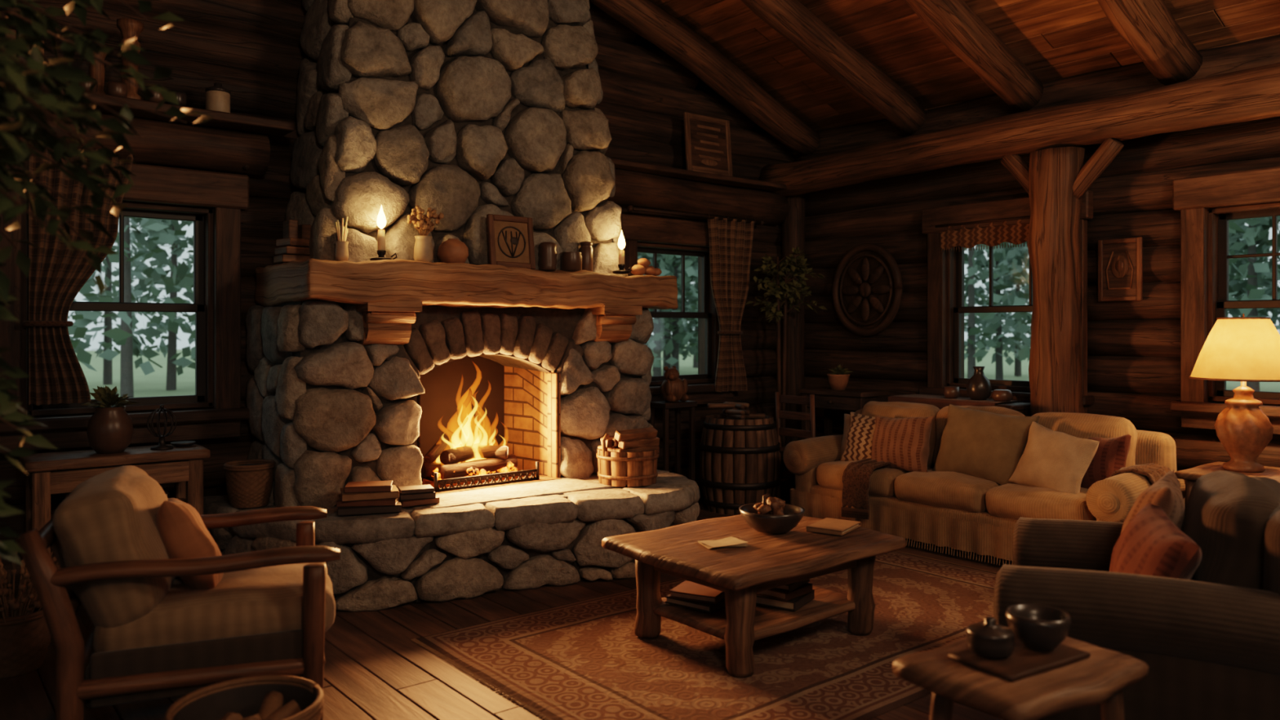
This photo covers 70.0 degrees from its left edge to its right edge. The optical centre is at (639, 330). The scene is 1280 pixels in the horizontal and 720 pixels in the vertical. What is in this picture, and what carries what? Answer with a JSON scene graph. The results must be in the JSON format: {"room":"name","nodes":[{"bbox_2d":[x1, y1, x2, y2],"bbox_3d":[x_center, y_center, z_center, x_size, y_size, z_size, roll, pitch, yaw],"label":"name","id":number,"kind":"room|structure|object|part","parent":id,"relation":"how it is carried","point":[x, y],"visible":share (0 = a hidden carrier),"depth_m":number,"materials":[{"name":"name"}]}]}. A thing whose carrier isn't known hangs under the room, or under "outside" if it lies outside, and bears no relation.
{"room":"log cabin living room","nodes":[
{"label":"log cabin living room","id":0,"kind":"room"},
{"bbox_2d":[64,488,168,497],"bbox_3d":[-2.523,0.809,4.420,0.437,0.091,0.179,0,0,-39],"label":"drawer knobs","id":1,"kind":"object","parent":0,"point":[165,491],"visible":0.02,"depth_m":4.48,"materials":[{"name":"brown"}]},
{"bbox_2d":[0,0,794,599],"bbox_3d":[-2.235,-1.040,5.312,9.450,4.820,0.299,0,0,-39],"label":"wall","id":2,"kind":"structure","parent":0,"point":[251,48],"depth_m":5.29,"materials":[{"name":"brown wood"}]},
{"bbox_2d":[0,160,250,453],"bbox_3d":[-2.713,-0.138,4.798,1.200,1.455,0.315,0,0,-39],"label":"window","id":3,"kind":"structure","parent":2,"relation":"in","point":[216,305],"depth_m":4.92,"materials":[{"name":"brown wood"}]},
{"bbox_2d":[0,85,295,177],"bbox_3d":[-3.832,-1.002,3.672,4.704,0.294,0.400,0,0,-39],"label":"wall shelf","id":4,"kind":"object","parent":2,"relation":"attached to","point":[228,142],"visible":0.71,"depth_m":4.80,"materials":[{"name":"brown wood"}]},
{"bbox_2d":[77,77,97,93],"bbox_3d":[-2.684,-1.185,4.431,0.090,0.075,0.090,0,0,-39],"label":"clay cup","id":5,"kind":"object","parent":4,"relation":"on","point":[86,85],"visible":0.2,"depth_m":4.40,"materials":[{"name":"brown ceramic"}]},
{"bbox_2d":[88,52,106,95],"bbox_3d":[-2.707,-1.277,4.554,0.100,0.260,0.100,0,0,-39],"label":"wooden candlestick","id":6,"kind":"object","parent":4,"relation":"on","point":[97,72],"visible":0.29,"depth_m":4.53,"materials":[{"name":"brown wood"}]},
{"bbox_2d":[106,80,127,97],"bbox_3d":[-2.584,-1.185,4.513,0.090,0.075,0.090,0,0,-39],"label":"clay cup","id":7,"kind":"object","parent":4,"relation":"on","point":[114,88],"visible":0.83,"depth_m":4.48,"materials":[{"name":"brown ceramic"}]},
{"bbox_2d":[116,17,143,100],"bbox_3d":[-2.574,-1.352,4.611,0.120,0.410,0.120,0,0,-39],"label":"wooden candlestick","id":8,"kind":"object","parent":4,"relation":"on","point":[130,28],"visible":0.61,"depth_m":4.58,"materials":[{"name":"brown wood"}]},
{"bbox_2d":[22,148,249,405],"bbox_3d":[-2.646,-0.286,4.668,1.249,1.297,0.102,0,0,-41],"label":"plaid curtain","id":9,"kind":"object","parent":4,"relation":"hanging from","point":[57,273],"visible":0.77,"depth_m":4.49,"materials":[{"name":"brown fabric"}]},
{"bbox_2d":[147,88,164,102],"bbox_3d":[-2.452,-1.185,4.620,0.090,0.075,0.090,0,0,-39],"label":"clay cup","id":10,"kind":"object","parent":4,"relation":"on","point":[157,97],"visible":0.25,"depth_m":4.59,"materials":[{"name":"brown ceramic"}]},
{"bbox_2d":[167,89,186,106],"bbox_3d":[-2.374,-1.185,4.683,0.090,0.075,0.090,0,0,-39],"label":"clay cup","id":11,"kind":"object","parent":4,"relation":"on","point":[181,96],"visible":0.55,"depth_m":4.66,"materials":[{"name":"ceramic"}]},
{"bbox_2d":[204,82,231,112],"bbox_3d":[-2.243,-1.232,4.855,0.124,0.170,0.124,0,0,-39],"label":"canister","id":12,"kind":"object","parent":4,"relation":"on","point":[217,97],"visible":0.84,"depth_m":4.81,"materials":[{"name":"ceramic"}]},
{"bbox_2d":[622,213,733,404],"bbox_3d":[0.267,-0.138,7.228,1.230,1.455,0.315,0,0,-39],"label":"window","id":13,"kind":"structure","parent":2,"relation":"in","point":[644,229],"depth_m":7.25,"materials":[{"name":"brown wood"}]},
{"bbox_2d":[607,158,789,226],"bbox_3d":[0.378,-1.061,7.154,2.110,0.327,0.360,0,0,-39],"label":"wall shelf","id":14,"kind":"object","parent":2,"relation":"attached to","point":[638,184],"visible":0.69,"depth_m":7.08,"materials":[{"name":"brown wood"}]},
{"bbox_2d":[626,204,764,392],"bbox_3d":[0.473,-0.216,7.173,1.449,1.417,0.102,0,0,-39],"label":"plaid curtain","id":15,"kind":"object","parent":14,"relation":"hanging from","point":[731,239],"visible":1,"depth_m":7.38,"materials":[{"name":"brown fabric"}]},
{"bbox_2d":[683,111,732,176],"bbox_3d":[0.538,-1.454,7.173,0.480,0.460,0.061,0,0,-39],"label":"sign","id":16,"kind":"object","parent":14,"relation":"on","point":[707,139],"visible":0.88,"depth_m":7.16,"materials":[{"name":"brown wood"}]},
{"bbox_2d":[0,493,1011,719],"bbox_3d":[0.372,1.370,2.123,9.855,0.043,8.516,0,0,-39],"label":"floor","id":17,"kind":"structure","parent":0,"point":[374,669],"depth_m":3.59,"materials":[{"name":"brown wood"}]},
{"bbox_2d":[0,551,59,679],"bbox_3d":[-2.558,1.063,3.600,0.487,0.574,0.492,0,0,-15],"label":"potted plant","id":18,"kind":"object","parent":17,"relation":"on","point":[25,637],"visible":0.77,"depth_m":3.57,"materials":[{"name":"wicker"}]},
{"bbox_2d":[0,0,213,564],"bbox_3d":[-1.428,0.106,1.968,0.950,2.487,1.196,0,0,-39],"label":"fig tree","id":19,"kind":"object","parent":17,"relation":"on","point":[23,97],"visible":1,"depth_m":2.05,"materials":[{"name":"green plant"}]},
{"bbox_2d":[18,444,210,599],"bbox_3d":[-2.529,0.967,4.416,0.768,0.766,0.345,0,0,-39],"label":"console table","id":20,"kind":"object","parent":17,"relation":"on","point":[50,473],"visible":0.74,"depth_m":4.27,"materials":[{"name":"brown wood"}]},
{"bbox_2d":[81,385,139,453],"bbox_3d":[-2.541,0.423,4.383,0.236,0.324,0.209,0,0,-39],"label":"potted succulent","id":21,"kind":"object","parent":20,"relation":"on","point":[109,430],"visible":1,"depth_m":4.33,"materials":[{"name":"brown ceramic"}]},
{"bbox_2d":[146,404,177,450],"bbox_3d":[-2.357,0.475,4.504,0.136,0.220,0.136,0,0,-39],"label":"ornament","id":22,"kind":"object","parent":20,"relation":"on","point":[162,446],"visible":1,"depth_m":4.49,"materials":[{"name":"metal"}]},
{"bbox_2d":[169,440,195,447],"bbox_3d":[-2.310,0.575,4.620,0.120,0.020,0.120,0,0,-39],"label":"dish","id":23,"kind":"object","parent":20,"relation":"on","point":[181,443],"visible":1,"depth_m":4.60,"materials":[{"name":"metal"}]},
{"bbox_2d":[14,462,340,719],"bbox_3d":[-1.532,0.917,3.151,0.905,0.883,0.818,0,0,-22],"label":"wooden armchair","id":24,"kind":"object","parent":17,"relation":"on","point":[153,635],"visible":0.94,"depth_m":2.83,"materials":[{"name":"brown wood"}]},
{"bbox_2d":[156,496,222,589],"bbox_3d":[-1.550,0.740,3.126,0.236,0.382,0.402,0,0,-19],"label":"throw pillow","id":25,"kind":"object","parent":24,"relation":"on","point":[184,532],"visible":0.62,"depth_m":2.98,"materials":[{"name":"brown fabric"}]},
{"bbox_2d":[163,675,324,719],"bbox_3d":[-1.070,1.180,2.483,0.398,0.341,0.398,0,0,0],"label":"wicker basket","id":26,"kind":"object","parent":17,"relation":"on","point":[263,697],"visible":1,"depth_m":2.60,"materials":[{"name":"wicker"}]},
{"bbox_2d":[203,0,699,612],"bbox_3d":[-0.902,-0.950,5.221,2.691,4.621,1.549,0,0,-39],"label":"stone fireplace","id":27,"kind":"object","parent":17,"relation":"on","point":[466,111],"depth_m":5.06,"materials":[{"name":"grey stone"}]},
{"bbox_2d":[222,459,275,508],"bbox_3d":[-2.015,0.792,4.718,0.250,0.221,0.250,0,0,-39],"label":"wicker basket","id":28,"kind":"object","parent":27,"relation":"on","point":[249,482],"visible":1,"depth_m":4.63,"materials":[{"name":"wicker"}]},
{"bbox_2d":[336,480,401,515],"bbox_3d":[-1.355,0.832,4.573,0.310,0.133,0.234,0,0,-15],"label":"book stack","id":29,"kind":"object","parent":27,"relation":"in","point":[371,497],"visible":1,"depth_m":4.48,"materials":[{"name":"brown paper"}]},
{"bbox_2d":[397,484,439,507],"bbox_3d":[-1.166,0.857,4.753,0.209,0.082,0.162,0,0,-31],"label":"book stack","id":30,"kind":"object","parent":27,"relation":"in","point":[419,495],"visible":0.91,"depth_m":4.70,"materials":[{"name":"brown paper"}]},
{"bbox_2d":[253,257,679,346],"bbox_3d":[-0.960,-0.151,5.582,2.452,0.462,0.929,0,0,-39],"label":"mantel shelf","id":31,"kind":"object","parent":27,"relation":"on","point":[388,296],"visible":0.95,"depth_m":4.99,"materials":[{"name":"brown wood"}]},
{"bbox_2d":[273,219,311,263],"bbox_3d":[-1.855,-0.478,4.965,0.220,0.228,0.181,0,0,-39],"label":"books","id":32,"kind":"object","parent":31,"relation":"on","point":[295,244],"visible":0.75,"depth_m":4.89,"materials":[{"name":"brown paper"}]},
{"bbox_2d":[334,216,348,257],"bbox_3d":[-1.550,-0.477,4.749,0.070,0.231,0.070,0,0,-39],"label":"jar","id":33,"kind":"object","parent":31,"relation":"on","point":[341,245],"visible":0.91,"depth_m":4.73,"materials":[{"name":"ceramic"}]},
{"bbox_2d":[369,204,397,262],"bbox_3d":[-1.363,-0.512,4.824,0.123,0.300,0.123,0,0,6],"label":"candlestick","id":34,"kind":"object","parent":31,"relation":"on","point":[381,220],"visible":1,"depth_m":4.81,"materials":[{"name":"beige wax"}]},
{"bbox_2d":[407,204,444,264],"bbox_3d":[-1.167,-0.521,4.956,0.191,0.317,0.162,0,0,3],"label":"vase","id":35,"kind":"object","parent":31,"relation":"on","point":[423,248],"visible":1,"depth_m":4.93,"materials":[{"name":"beige ceramic"}]},
{"bbox_2d":[437,238,468,265],"bbox_3d":[-1.045,-0.437,5.110,0.170,0.150,0.170,0,0,-39],"label":"clay jar","id":36,"kind":"object","parent":31,"relation":"on","point":[451,251],"visible":0.86,"depth_m":5.05,"materials":[{"name":"ceramic"}]},
{"bbox_2d":[486,213,535,269],"bbox_3d":[-0.751,-0.516,5.335,0.300,0.310,0.061,0,0,-39],"label":"engraving","id":37,"kind":"object","parent":31,"relation":"on","point":[510,238],"visible":0.93,"depth_m":5.33,"materials":[{"name":"brown wood"}]},
{"bbox_2d":[537,241,557,270],"bbox_3d":[-0.556,-0.447,5.508,0.116,0.170,0.114,0,0,-39],"label":"jar","id":38,"kind":"object","parent":31,"relation":"on","point":[547,253],"visible":0.94,"depth_m":5.46,"materials":[{"name":"brown ceramic"}]},
{"bbox_2d":[560,251,582,271],"bbox_3d":[-0.420,-0.419,5.594,0.132,0.115,0.132,0,0,-39],"label":"stoneware crock","id":39,"kind":"object","parent":31,"relation":"on","point":[570,260],"visible":0.86,"depth_m":5.54,"materials":[{"name":"brown ceramic"}]},
{"bbox_2d":[579,241,592,272],"bbox_3d":[-0.337,-0.460,5.713,0.084,0.195,0.084,0,0,-39],"label":"ceramic canister","id":40,"kind":"object","parent":31,"relation":"on","point":[586,249],"visible":0.9,"depth_m":5.68,"materials":[{"name":"brown ceramic"}]},
{"bbox_2d":[612,230,632,274],"bbox_3d":[-0.115,-0.502,5.842,0.123,0.280,0.123,0,0,6],"label":"candlestick","id":41,"kind":"object","parent":31,"relation":"on","point":[621,242],"visible":1,"depth_m":5.82,"materials":[{"name":"beige wax"}]},
{"bbox_2d":[631,257,662,275],"bbox_3d":[0.045,-0.415,5.973,0.249,0.116,0.082,0,0,-39],"label":"gourds","id":42,"kind":"object","parent":31,"relation":"on","point":[642,267],"visible":0.9,"depth_m":5.93,"materials":[{"name":"plant"}]},
{"bbox_2d":[422,437,517,479],"bbox_3d":[-1.023,0.757,5.478,0.584,0.238,0.319,0,0,-39],"label":"firewood logs","id":43,"kind":"object","parent":27,"relation":"on","point":[482,458],"visible":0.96,"depth_m":5.40,"materials":[{"name":"brown wood"}]},
{"bbox_3d":[-0.981,0.845,5.422,0.692,0.110,0.356,0,0,-39],"label":"fireplace grate","id":44,"kind":"part","parent":27,"relation":"part of","materials":[{"name":"black metal"}]},
{"bbox_2d":[596,426,659,486],"bbox_3d":[-0.073,0.739,5.438,0.385,0.325,0.372,0,0,-39],"label":"tub","id":45,"kind":"object","parent":27,"relation":"in","point":[629,457],"visible":1,"depth_m":5.30,"materials":[{"name":"brown wood"}]},
{"bbox_2d":[648,400,697,479],"bbox_3d":[0.239,0.940,6.827,0.320,0.820,0.220,0,0,-39],"label":"plant stand","id":46,"kind":"object","parent":17,"relation":"on","point":[665,406],"visible":0.56,"depth_m":6.83,"materials":[{"name":"brown wood"}]},
{"bbox_2d":[659,365,688,402],"bbox_3d":[0.249,0.402,6.815,0.209,0.280,0.184,0,0,-39],"label":"bear figurine","id":47,"kind":"object","parent":46,"relation":"on","point":[673,388],"visible":0.97,"depth_m":6.75,"materials":[{"name":"brown wood"}]},
{"bbox_2d":[411,550,996,719],"bbox_3d":[0.719,1.343,4.245,3.007,0.010,1.786,0,0,-39],"label":"area rug","id":48,"kind":"object","parent":17,"relation":"on","point":[584,660],"visible":0.57,"depth_m":3.75,"materials":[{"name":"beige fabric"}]},
{"bbox_2d":[604,515,907,676],"bbox_3d":[0.514,1.126,4.023,1.114,0.438,0.864,0,0,-39],"label":"coffee table","id":49,"kind":"object","parent":48,"relation":"on","point":[768,561],"visible":0.83,"depth_m":3.84,"materials":[{"name":"brown wood"}]},
{"bbox_2d":[664,580,725,613],"bbox_3d":[0.262,1.155,3.982,0.249,0.061,0.211,0,0,35],"label":"book stack","id":50,"kind":"object","parent":49,"relation":"on","point":[688,594],"visible":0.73,"depth_m":3.92,"materials":[{"name":"brown paper"}]},
{"bbox_2d":[697,536,748,548],"bbox_3d":[0.351,0.901,3.873,0.193,0.016,0.141,0,0,-24],"label":"folded papers","id":51,"kind":"object","parent":49,"relation":"on","point":[731,541],"visible":1,"depth_m":3.86,"materials":[{"name":"beige paper"}]},
{"bbox_2d":[739,493,804,533],"bbox_3d":[0.597,0.821,4.126,0.297,0.173,0.296,0,0,-39],"label":"wooden bowl","id":52,"kind":"object","parent":49,"relation":"on","point":[772,515],"visible":1,"depth_m":4.06,"materials":[{"name":"wood"}]},
{"bbox_2d":[756,578,814,611],"bbox_3d":[0.587,1.133,4.027,0.312,0.107,0.237,0,0,35],"label":"book stack","id":53,"kind":"object","parent":49,"relation":"on","point":[791,597],"visible":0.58,"depth_m":3.91,"materials":[{"name":"brown paper"}]},
{"bbox_2d":[805,517,860,536],"bbox_3d":[0.887,0.897,4.181,0.170,0.022,0.240,0,0,34],"label":"book","id":54,"kind":"object","parent":49,"relation":"on","point":[828,526],"visible":1,"depth_m":4.14,"materials":[{"name":"brown paper"}]},
{"bbox_2d":[698,413,779,515],"bbox_3d":[0.752,1.000,6.910,0.608,0.700,0.608,0,0,-39],"label":"wooden barrel","id":55,"kind":"object","parent":17,"relation":"on","point":[740,459],"visible":0.9,"depth_m":6.67,"materials":[{"name":"brown wood"}]},
{"bbox_2d":[706,401,765,419],"bbox_3d":[0.744,0.611,6.932,0.357,0.125,0.348,0,0,39],"label":"bundle","id":56,"kind":"object","parent":55,"relation":"on","point":[738,411],"visible":1,"depth_m":6.90,"materials":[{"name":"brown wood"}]},
{"bbox_2d":[745,246,826,497],"bbox_3d":[1.187,0.337,7.461,0.601,2.027,0.491,0,0,-39],"label":"ficus tree","id":57,"kind":"object","parent":17,"relation":"on","point":[781,269],"visible":0.94,"depth_m":7.42,"materials":[{"name":"green plant"}]},
{"bbox_2d":[781,193,804,488],"bbox_3d":[1.321,0.080,7.876,0.206,2.540,0.212,0,0,-39],"label":"post","id":58,"kind":"object","parent":17,"relation":"on","point":[793,225],"visible":0.35,"depth_m":7.79,"materials":[{"name":"brown wood"}]},
{"bbox_2d":[774,391,815,498],"bbox_3d":[1.298,0.910,6.969,0.398,0.881,0.380,0,0,-39],"label":"chair","id":59,"kind":"object","parent":17,"relation":"on","point":[780,398],"visible":0.41,"depth_m":6.88,"materials":[{"name":"brown wood"}]},
{"bbox_2d":[799,386,889,439],"bbox_3d":[1.618,0.910,7.256,0.360,0.880,0.620,0,0,-39],"label":"writing desk","id":60,"kind":"object","parent":17,"relation":"on","point":[848,399],"visible":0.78,"depth_m":7.15,"materials":[{"name":"brown wood"}]},
{"bbox_2d":[826,364,853,390],"bbox_3d":[1.584,0.366,7.247,0.195,0.209,0.218,0,0,-39],"label":"potted herb","id":61,"kind":"object","parent":60,"relation":"on","point":[838,380],"visible":1,"depth_m":7.20,"materials":[{"name":"ceramic"}]},
{"bbox_2d":[876,394,1031,415],"bbox_3d":[2.232,0.910,6.492,0.394,0.840,1.060,0,0,-39],"label":"sideboard","id":62,"kind":"object","parent":17,"relation":"on","point":[1024,407],"visible":0.02,"depth_m":6.09,"materials":[{"name":"brown wood"}]},
{"bbox_2d":[888,394,1019,409],"bbox_3d":[2.213,0.564,6.476,0.359,0.168,0.840,0,0,-39],"label":"table runner","id":63,"kind":"object","parent":62,"relation":"on","point":[940,402],"visible":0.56,"depth_m":6.40,"materials":[{"name":"fabric"}]},
{"bbox_2d":[943,386,959,398],"bbox_3d":[2.207,0.438,6.471,0.110,0.080,0.110,0,0,-39],"label":"clay cup","id":64,"kind":"object","parent":63,"relation":"on","point":[949,392],"visible":1,"depth_m":6.43,"materials":[{"name":"brown ceramic"}]},
{"bbox_2d":[966,366,991,399],"bbox_3d":[2.349,0.363,6.329,0.164,0.230,0.164,0,0,-39],"label":"bottle vase","id":65,"kind":"object","parent":63,"relation":"on","point":[978,387],"visible":1,"depth_m":6.28,"materials":[{"name":"brown ceramic"}]},
{"bbox_2d":[991,389,1013,401],"bbox_3d":[2.465,0.441,6.217,0.140,0.075,0.140,0,0,-39],"label":"clay cup","id":66,"kind":"object","parent":63,"relation":"on","point":[1002,395],"visible":1,"depth_m":6.17,"materials":[{"name":"brown ceramic"}]},
{"bbox_2d":[782,401,1185,565],"bbox_3d":[2.055,0.918,5.766,0.846,0.865,2.352,0,0,-39],"label":"sofa","id":67,"kind":"object","parent":17,"relation":"on","point":[965,513],"visible":0.54,"depth_m":5.44,"materials":[{"name":"beige fabric"}]},
{"bbox_2d":[838,413,850,460],"bbox_3d":[1.567,0.759,6.401,0.362,0.325,0.183,0,0,41],"label":"throw pillow","id":68,"kind":"object","parent":67,"relation":"on","point":[846,418],"visible":0.29,"depth_m":6.45,"materials":[{"name":"brown fabric"}]},
{"bbox_2d":[842,411,875,461],"bbox_3d":[1.573,0.749,6.251,0.195,0.364,0.361,0,0,-39],"label":"throw pillow","id":69,"kind":"object","parent":67,"relation":"on","point":[862,431],"visible":0.6,"depth_m":6.24,"materials":[{"name":"beige fabric"}]},
{"bbox_2d":[841,457,892,519],"bbox_3d":[1.559,1.031,6.007,0.490,0.355,0.226,0,0,-39],"label":"knitted throw","id":70,"kind":"object","parent":67,"relation":"on","point":[855,477],"visible":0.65,"depth_m":5.87,"materials":[{"name":"brown fabric"}]},
{"bbox_2d":[870,415,933,471],"bbox_3d":[1.712,0.745,6.003,0.193,0.387,0.467,0,0,-39],"label":"throw pillow","id":71,"kind":"object","parent":67,"relation":"on","point":[904,442],"visible":0.87,"depth_m":5.92,"materials":[{"name":"brown fabric"}]},
{"bbox_2d":[932,404,1039,484],"bbox_3d":[2.123,0.710,5.642,0.248,0.470,0.639,0,0,-35],"label":"throw pillow","id":72,"kind":"object","parent":67,"relation":"on","point":[987,446],"visible":0.83,"depth_m":5.56,"materials":[{"name":"fabric"}]},
{"bbox_2d":[1008,422,1099,493],"bbox_3d":[2.358,0.750,5.213,0.208,0.426,0.473,0,0,-30],"label":"throw pillow","id":73,"kind":"object","parent":67,"relation":"on","point":[1053,460],"visible":0.94,"depth_m":5.14,"materials":[{"name":"beige fabric"}]},
{"bbox_2d":[1081,435,1131,489],"bbox_3d":[2.587,0.760,5.168,0.185,0.361,0.407,0,0,-30],"label":"throw pillow","id":74,"kind":"object","parent":67,"relation":"on","point":[1111,455],"visible":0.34,"depth_m":5.06,"materials":[{"name":"red fabric"}]},
{"bbox_2d":[1109,462,1180,488],"bbox_3d":[2.717,0.896,4.960,0.328,0.337,0.292,0,0,-39],"label":"knitted throw","id":75,"kind":"object","parent":67,"relation":"on","point":[1151,470],"visible":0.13,"depth_m":4.89,"materials":[{"name":"brown fabric"}]},
{"bbox_2d":[893,625,1150,719],"bbox_3d":[0.929,1.074,2.218,0.532,0.556,0.383,0,0,-33],"label":"side table","id":76,"kind":"object","parent":17,"relation":"on","point":[1100,677],"visible":0.66,"depth_m":2.11,"materials":[{"name":"brown wood"}]},
{"bbox_2d":[947,636,1089,682],"bbox_3d":[0.923,0.791,2.224,0.302,0.015,0.181,0,0,-32],"label":"serving board","id":77,"kind":"object","parent":76,"relation":"on","point":[1024,663],"visible":0.71,"depth_m":2.17,"materials":[{"name":"brown wood"}]},
{"bbox_2d":[966,616,1014,658],"bbox_3d":[0.848,0.739,2.212,0.109,0.090,0.109,0,0,-39],"label":"sugar bowl","id":78,"kind":"object","parent":77,"relation":"on","point":[988,639],"visible":1,"depth_m":2.18,"materials":[{"name":"ceramic"}]},
{"bbox_2d":[1005,604,1071,651],"bbox_3d":[0.987,0.742,2.265,0.150,0.085,0.152,0,0,13],"label":"bowl","id":79,"kind":"object","parent":77,"relation":"on","point":[1037,628],"visible":0.99,"depth_m":2.22,"materials":[{"name":"ceramic"}]},
{"bbox_2d":[1000,137,1124,416],"bbox_3d":[2.718,0.066,5.932,0.360,2.568,0.793,0,0,-39],"label":"log post","id":80,"kind":"object","parent":17,"relation":"on","point":[1055,180],"visible":0.73,"depth_m":5.83,"materials":[{"name":"brown wood"}]},
{"bbox_2d":[760,62,1279,196],"bbox_3d":[3.660,-1.303,4.785,0.330,0.337,7.990,0,0,-39],"label":"ceiling beam","id":81,"kind":"structure","parent":80,"relation":"on","point":[1251,94],"depth_m":5.84,"materials":[{"name":"brown wood"}]},
{"bbox_2d":[993,470,1279,719],"bbox_3d":[1.706,0.906,3.033,0.926,0.864,1.052,0,0,26],"label":"upholstered armchair","id":82,"kind":"object","parent":17,"relation":"on","point":[1210,642],"visible":0.73,"depth_m":2.63,"materials":[{"name":"brown fabric"}]},
{"bbox_2d":[1120,470,1184,543],"bbox_3d":[1.772,0.696,3.159,0.206,0.385,0.430,0,0,33],"label":"throw pillow","id":83,"kind":"object","parent":82,"relation":"on","point":[1164,491],"visible":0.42,"depth_m":3.04,"materials":[{"name":"brown fabric"}]},
{"bbox_2d":[1106,497,1201,580],"bbox_3d":[1.613,0.738,2.889,0.200,0.378,0.432,0,0,11],"label":"throw pillow","id":84,"kind":"object","parent":82,"relation":"on","point":[1151,544],"visible":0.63,"depth_m":2.81,"materials":[{"name":"red fabric"}]},
{"bbox_2d":[1174,461,1279,498],"bbox_3d":[3.234,1.046,4.831,0.606,0.607,0.529,0,0,-39],"label":"end table","id":85,"kind":"object","parent":17,"relation":"on","point":[1191,475],"visible":0.25,"depth_m":4.82,"materials":[{"name":"brown wood"}]},
{"bbox_2d":[1188,313,1279,472],"bbox_3d":[3.217,0.328,4.869,0.502,0.835,0.502,0,0,-39],"label":"table lamp","id":86,"kind":"object","parent":85,"relation":"on","point":[1243,349],"visible":1,"depth_m":4.77,"materials":[{"name":"beige fabric"}]},
{"bbox_2d":[649,0,1279,131],"bbox_3d":[0.278,-2.538,2.033,10.844,2.107,8.900,0,0,-39],"label":"ceiling","id":87,"kind":"structure","parent":0,"point":[1055,39],"depth_m":6.32,"materials":[{"name":"brown wood"}]},
{"bbox_2d":[590,0,819,155],"bbox_3d":[-0.207,-2.395,6.513,4.387,1.784,0.303,0,0,-39],"label":"rafter","id":88,"kind":"object","parent":87,"relation":"attached to","point":[645,18],"visible":1,"depth_m":7.01,"materials":[{"name":"brown wood"}]},
{"bbox_2d":[740,0,926,135],"bbox_3d":[0.341,-2.437,5.651,4.640,1.868,0.284,0,0,-39],"label":"rafter","id":89,"kind":"object","parent":87,"relation":"attached to","point":[791,19],"visible":1,"depth_m":6.44,"materials":[{"name":"brown wood"}]},
{"bbox_2d":[903,0,1043,112],"bbox_3d":[0.937,-2.445,4.918,4.642,1.860,0.310,0,0,-39],"label":"rafter","id":90,"kind":"object","parent":87,"relation":"attached to","point":[953,22],"visible":1,"depth_m":5.88,"materials":[{"name":"brown wood"}]},
{"bbox_2d":[1097,0,1202,85],"bbox_3d":[1.552,-2.439,4.158,4.637,1.880,0.306,0,0,-39],"label":"rafter","id":91,"kind":"object","parent":87,"relation":"attached to","point":[1148,27],"visible":0.98,"depth_m":5.28,"materials":[{"name":"brown wood"}]},
{"bbox_2d":[792,35,1279,501],"bbox_3d":[3.962,-0.216,5.051,0.296,3.168,8.220,0,0,-39],"label":"wall","id":92,"kind":"structure","parent":0,"point":[1134,346],"depth_m":6.03,"materials":[{"name":"brown wood"}]},
{"bbox_2d":[831,243,902,336],"bbox_3d":[1.830,-0.330,7.402,0.071,0.758,0.684,0,0,-39],"label":"wall medallion","id":93,"kind":"object","parent":92,"relation":"attached to","point":[867,292],"visible":1,"depth_m":7.38,"materials":[{"name":"brown wood"}]},
{"bbox_2d":[919,190,1094,413],"bbox_3d":[2.623,-0.168,6.534,0.315,1.515,1.250,0,0,-39],"label":"window","id":94,"kind":"structure","parent":92,"relation":"in","point":[946,309],"depth_m":6.83,"materials":[{"name":"brown wood"}]},
{"bbox_2d":[935,215,1030,253],"bbox_3d":[2.536,-0.686,6.463,0.024,0.212,1.000,0,0,-39],"label":"valance","id":95,"kind":"object","parent":94,"relation":"attached to","point":[992,236],"visible":0.73,"depth_m":6.54,"materials":[{"name":"brown fabric"}]},
{"bbox_2d":[1097,236,1142,301],"bbox_3d":[3.083,-0.390,5.869,0.028,0.400,0.270,0,0,-39],"label":"carving","id":96,"kind":"object","parent":92,"relation":"attached to","point":[1120,260],"visible":1,"depth_m":5.86,"materials":[{"name":"brown wood"}]},
{"bbox_2d":[1169,166,1279,435],"bbox_3d":[3.748,-0.168,5.154,0.315,1.515,1.290,0,0,-39],"label":"window","id":97,"kind":"structure","parent":92,"relation":"in","point":[1204,231],"depth_m":5.48,"materials":[{"name":"brown wood"}]},
{"label":"outside","id":98,"kind":"structure","parent":0,"visible":0},
{"bbox_2d":[75,345,1279,399],"bbox_3d":[-1.016,1.700,24.979,150.000,0.001,140.000,0,0,-39],"label":"lawn","id":99,"kind":"structure","parent":98,"point":[153,384],"depth_m":34.87,"materials":[{"name":"green plant"}]},
{"bbox_2d":[67,216,1279,397],"bbox_3d":[-0.710,-3.951,26.308,55.990,11.410,35.302,0,0,2],"label":"tree line","id":100,"kind":"object","parent":99,"relation":"on","point":[1008,270],"visible":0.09,"depth_m":25.48,"materials":[{"name":"green plant"}]}
]}

